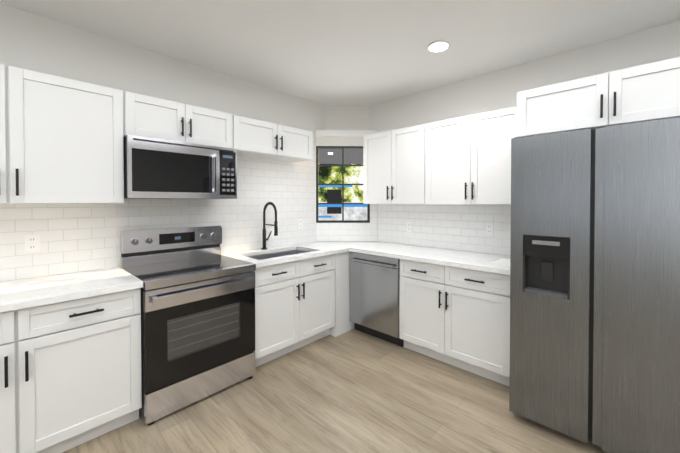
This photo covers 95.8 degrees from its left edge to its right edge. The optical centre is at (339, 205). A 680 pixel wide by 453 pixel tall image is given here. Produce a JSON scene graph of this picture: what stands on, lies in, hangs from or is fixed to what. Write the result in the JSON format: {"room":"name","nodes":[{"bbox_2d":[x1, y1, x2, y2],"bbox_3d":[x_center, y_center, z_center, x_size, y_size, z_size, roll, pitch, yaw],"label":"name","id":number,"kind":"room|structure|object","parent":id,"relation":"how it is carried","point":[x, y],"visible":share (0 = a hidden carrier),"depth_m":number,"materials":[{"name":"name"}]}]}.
{"room":"kitchen","nodes":[
{"label":"kitchen","id":0,"kind":"room"},
{"bbox_2d":[0,3,323,281],"bbox_3d":[-2.142,0.097,1.967,0.120,2.700,5.520,1,1,44],"label":"wall","id":1,"kind":"structure","parent":0,"point":[33,42],"depth_m":2.42,"materials":[{"name":"white paint"}]},
{"bbox_2d":[0,64,8,203],"bbox_3d":[-2.119,-0.394,1.621,0.366,0.770,0.500,1,1,44],"label":"upper cabinet","id":2,"kind":"object","parent":1,"relation":"attached to","point":[3,145],"visible":0.77,"depth_m":1.69,"materials":[{"name":"white wood"}]},
{"bbox_2d":[7,65,123,203],"bbox_3d":[-1.760,-0.398,1.998,0.366,0.770,0.542,1,1,44],"label":"upper cabinet","id":3,"kind":"object","parent":1,"relation":"attached to","point":[65,140],"visible":1,"depth_m":1.87,"materials":[{"name":"white wood"}]},
{"bbox_2d":[0,145,315,280],"bbox_3d":[-1.592,-0.127,2.452,0.006,1.184,3.746,1,1,44],"label":"backsplash","id":4,"kind":"structure","parent":1,"relation":"attached to","point":[78,237],"depth_m":2.53,"materials":[{"name":"tile"}]},
{"bbox_2d":[25,234,39,252],"bbox_3d":[-2.009,0.247,2.008,0.007,0.114,0.070,1,1,44],"label":"electrical outlet","id":5,"kind":"object","parent":4,"relation":"attached to","point":[32,242],"visible":1,"depth_m":2.01,"materials":[{"name":"white plastic"}]},
{"bbox_2d":[298,219,302,228],"bbox_3d":[-0.467,0.216,3.632,0.007,0.114,0.070,1,1,44],"label":"electrical outlet","id":6,"kind":"object","parent":4,"relation":"attached to","point":[300,223],"visible":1,"depth_m":3.63,"materials":[{"name":"white plastic"}]},
{"bbox_2d":[123,91,231,147],"bbox_3d":[-1.302,-0.637,2.478,0.366,0.304,0.788,1,1,44],"label":"upper cabinet","id":7,"kind":"object","parent":1,"relation":"attached to","point":[151,117],"visible":0.85,"depth_m":2.33,"materials":[{"name":"white wood"}]},
{"bbox_2d":[124,135,236,198],"bbox_3d":[-1.269,-0.266,2.451,0.454,0.422,0.780,1,1,44],"label":"microwave","id":8,"kind":"object","parent":7,"relation":"attached to","point":[154,168],"visible":1,"depth_m":2.28,"materials":[{"name":"silver metal"}]},
{"bbox_2d":[232,115,311,161],"bbox_3d":[-0.714,-0.645,3.097,0.366,0.304,0.920,1,1,44],"label":"upper cabinet","id":9,"kind":"object","parent":1,"relation":"attached to","point":[253,138],"visible":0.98,"depth_m":2.96,"materials":[{"name":"white wood"}]},
{"bbox_2d":[62,329,607,452],"bbox_3d":[-0.034,1.438,0.341,5.200,0.060,5.800,1,1,44],"label":"floor","id":10,"kind":"structure","parent":0,"point":[353,391],"depth_m":2.04,"materials":[{"name":"brown wood"}]},
{"bbox_2d":[0,310,17,452],"bbox_3d":[-2.110,0.958,1.440,0.651,0.873,0.824,1,1,44],"label":"base cabinet","id":11,"kind":"object","parent":10,"relation":"on","point":[8,403],"visible":0.98,"depth_m":1.52,"materials":[{"name":"white wood"}]},
{"bbox_2d":[0,267,142,312],"bbox_3d":[-1.933,0.495,1.629,0.641,0.038,1.390,1,1,44],"label":"countertop","id":12,"kind":"structure","parent":11,"relation":"on","point":[18,294],"depth_m":1.80,"materials":[{"name":"stone"}]},
{"bbox_2d":[16,288,141,452],"bbox_3d":[-1.639,0.951,1.936,0.651,0.873,0.544,1,1,44],"label":"base cabinet","id":13,"kind":"object","parent":10,"relation":"on","point":[79,373],"visible":0.92,"depth_m":1.72,"materials":[{"name":"white wood"}]},
{"bbox_2d":[120,225,255,424],"bbox_3d":[-1.155,0.787,2.386,0.698,1.190,0.766,1,1,44],"label":"stove","id":14,"kind":"object","parent":10,"relation":"on","point":[198,316],"visible":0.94,"depth_m":2.20,"materials":[{"name":"silver metal"}]},
{"bbox_2d":[255,254,334,366],"bbox_3d":[-0.586,0.937,3.046,0.651,0.873,0.957,1,1,44],"label":"base cabinet","id":15,"kind":"object","parent":10,"relation":"on","point":[294,305],"visible":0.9,"depth_m":2.80,"materials":[{"name":"white wood"}]},
{"bbox_2d":[221,242,348,267],"bbox_3d":[-0.530,0.577,3.108,0.641,0.239,1.140,1,1,44],"label":"countertop","id":16,"kind":"structure","parent":15,"relation":"on","point":[287,253],"depth_m":3.12,"materials":[{"name":"stone"}]},
{"bbox_2d":[261,202,277,249],"bbox_3d":[-0.697,0.209,3.148,0.260,0.493,0.112,1,1,44],"label":"faucet","id":17,"kind":"object","parent":16,"relation":"on","point":[264,238],"visible":1,"depth_m":3.17,"materials":[{"name":"black metal"}]},
{"bbox_2d":[330,251,353,336],"bbox_3d":[0.022,0.932,3.459,0.260,0.873,0.471,1,1,44],"label":"base cabinet","id":18,"kind":"object","parent":10,"relation":"on","point":[343,324],"visible":0.25,"depth_m":3.27,"materials":[{"name":"white wood"}]},
{"bbox_2d":[349,251,403,346],"bbox_3d":[0.518,0.934,3.333,0.620,0.872,0.630,1,1,44],"label":"dishwasher","id":19,"kind":"object","parent":10,"relation":"on","point":[374,290],"visible":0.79,"depth_m":3.11,"materials":[{"name":"silver metal"}]},
{"bbox_2d":[399,259,509,386],"bbox_3d":[1.105,0.940,2.792,0.963,0.873,0.651,1,1,44],"label":"base cabinet","id":20,"kind":"object","parent":10,"relation":"on","point":[456,317],"visible":0.85,"depth_m":2.54,"materials":[{"name":"white wood"}]},
{"bbox_2d":[329,241,509,274],"bbox_3d":[0.676,0.476,3.202,2.259,0.038,0.641,1,1,44],"label":"countertop","id":21,"kind":"structure","parent":20,"relation":"on","point":[478,261],"depth_m":2.89,"materials":[{"name":"stone"}]},
{"bbox_2d":[491,258,509,265],"bbox_3d":[1.385,0.462,2.491,0.220,0.005,0.290,1,1,44],"label":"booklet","id":22,"kind":"object","parent":21,"relation":"on","point":[503,261],"visible":0.52,"depth_m":2.48,"materials":[{"name":"white paper"}]},
{"bbox_2d":[509,117,679,452],"bbox_3d":[1.749,0.475,1.980,0.948,1.824,0.890,1,1,44],"label":"refrigerator","id":23,"kind":"object","parent":10,"relation":"on","point":[595,294],"visible":1,"depth_m":1.70,"materials":[{"name":"silver metal"}]},
{"bbox_2d":[0,0,679,104],"bbox_3d":[-0.034,-1.272,0.306,5.440,0.080,6.040,1,1,44],"label":"ceiling","id":24,"kind":"structure","parent":0,"point":[347,52],"depth_m":2.25,"materials":[{"name":"white paint"}]},
{"bbox_2d":[427,40,449,51],"bbox_3d":[0.774,-1.251,2.421,0.170,0.013,0.170,1,1,44],"label":"recessed light","id":25,"kind":"object","parent":24,"relation":"in","point":[439,46],"visible":0.94,"depth_m":2.41,"materials":[{"name":"white paint"}]},
{"bbox_2d":[316,105,368,241],"bbox_3d":[0.084,0.072,3.931,0.978,2.700,0.206,0,1,-1],"label":"wall","id":26,"kind":"structure","parent":0,"point":[346,117],"depth_m":3.92,"materials":[{"name":"white paint"}]},
{"bbox_2d":[316,146,369,222],"bbox_3d":[0.037,-0.263,3.856,0.672,0.958,0.043,0,1,-1],"label":"window","id":27,"kind":"structure","parent":26,"relation":"in","point":[343,184],"depth_m":3.84,"materials":[{"name":"black metal"}]},
{"bbox_2d":[316,204,377,241],"bbox_3d":[0.087,-0.147,3.822,0.770,1.189,0.006,0,1,-1],"label":"backsplash","id":28,"kind":"structure","parent":26,"relation":"attached to","point":[346,231],"depth_m":3.83,"materials":[{"name":"tile"}]},
{"bbox_2d":[316,130,378,136],"bbox_3d":[0.087,-0.891,3.804,0.778,0.080,0.022,0,1,-1],"label":"trim","id":29,"kind":"structure","parent":26,"relation":"attached to","point":[340,133],"depth_m":3.79,"materials":[{"name":"white paint"}]},
{"bbox_2d":[369,21,679,255],"bbox_3d":[2.192,0.093,2.291,4.920,2.700,0.120,1,1,44],"label":"wall","id":30,"kind":"structure","parent":0,"point":[493,91],"depth_m":2.77,"materials":[{"name":"white paint"}]},
{"bbox_2d":[363,124,425,203],"bbox_3d":[0.650,-0.414,3.403,0.787,0.795,0.366,1,1,44],"label":"upper cabinet","id":31,"kind":"object","parent":30,"relation":"attached to","point":[394,166],"visible":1,"depth_m":3.26,"materials":[{"name":"white wood"}]},
{"bbox_2d":[378,204,510,255],"bbox_3d":[1.099,0.183,3.244,1.716,0.544,0.006,1,1,44],"label":"backsplash","id":32,"kind":"structure","parent":30,"relation":"attached to","point":[454,227],"depth_m":3.21,"materials":[{"name":"tile"}]},
{"bbox_2d":[407,222,411,231],"bbox_3d":[0.796,0.247,3.524,0.070,0.114,0.007,1,1,44],"label":"electrical outlet","id":33,"kind":"object","parent":32,"relation":"attached to","point":[409,226],"visible":1,"depth_m":3.52,"materials":[{"name":"white plastic"}]},
{"bbox_2d":[485,223,493,234],"bbox_3d":[1.423,0.225,2.928,0.070,0.114,0.007,1,1,44],"label":"electrical outlet","id":34,"kind":"object","parent":32,"relation":"attached to","point":[489,228],"visible":1,"depth_m":2.93,"materials":[{"name":"white plastic"}]},
{"bbox_2d":[425,106,516,204],"bbox_3d":[1.244,-0.407,2.840,0.850,0.795,0.366,1,1,44],"label":"upper cabinet","id":35,"kind":"object","parent":30,"relation":"attached to","point":[468,160],"visible":0.9,"depth_m":2.72,"materials":[{"name":"white wood"}]},
{"bbox_2d":[516,57,679,136],"bbox_3d":[1.829,-0.643,2.057,1.017,0.322,0.691,1,1,44],"label":"upper cabinet","id":36,"kind":"object","parent":30,"relation":"attached to","point":[644,92],"visible":0.92,"depth_m":1.85,"materials":[{"name":"white wood"}]},
{"label":"outside","id":37,"kind":"structure","parent":0,"visible":0},
{"bbox_2d":[318,149,366,219],"bbox_3d":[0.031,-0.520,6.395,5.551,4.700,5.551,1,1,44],"label":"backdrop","id":38,"kind":"structure","parent":37,"point":[333,175],"depth_m":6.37,"materials":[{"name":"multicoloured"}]}
]}

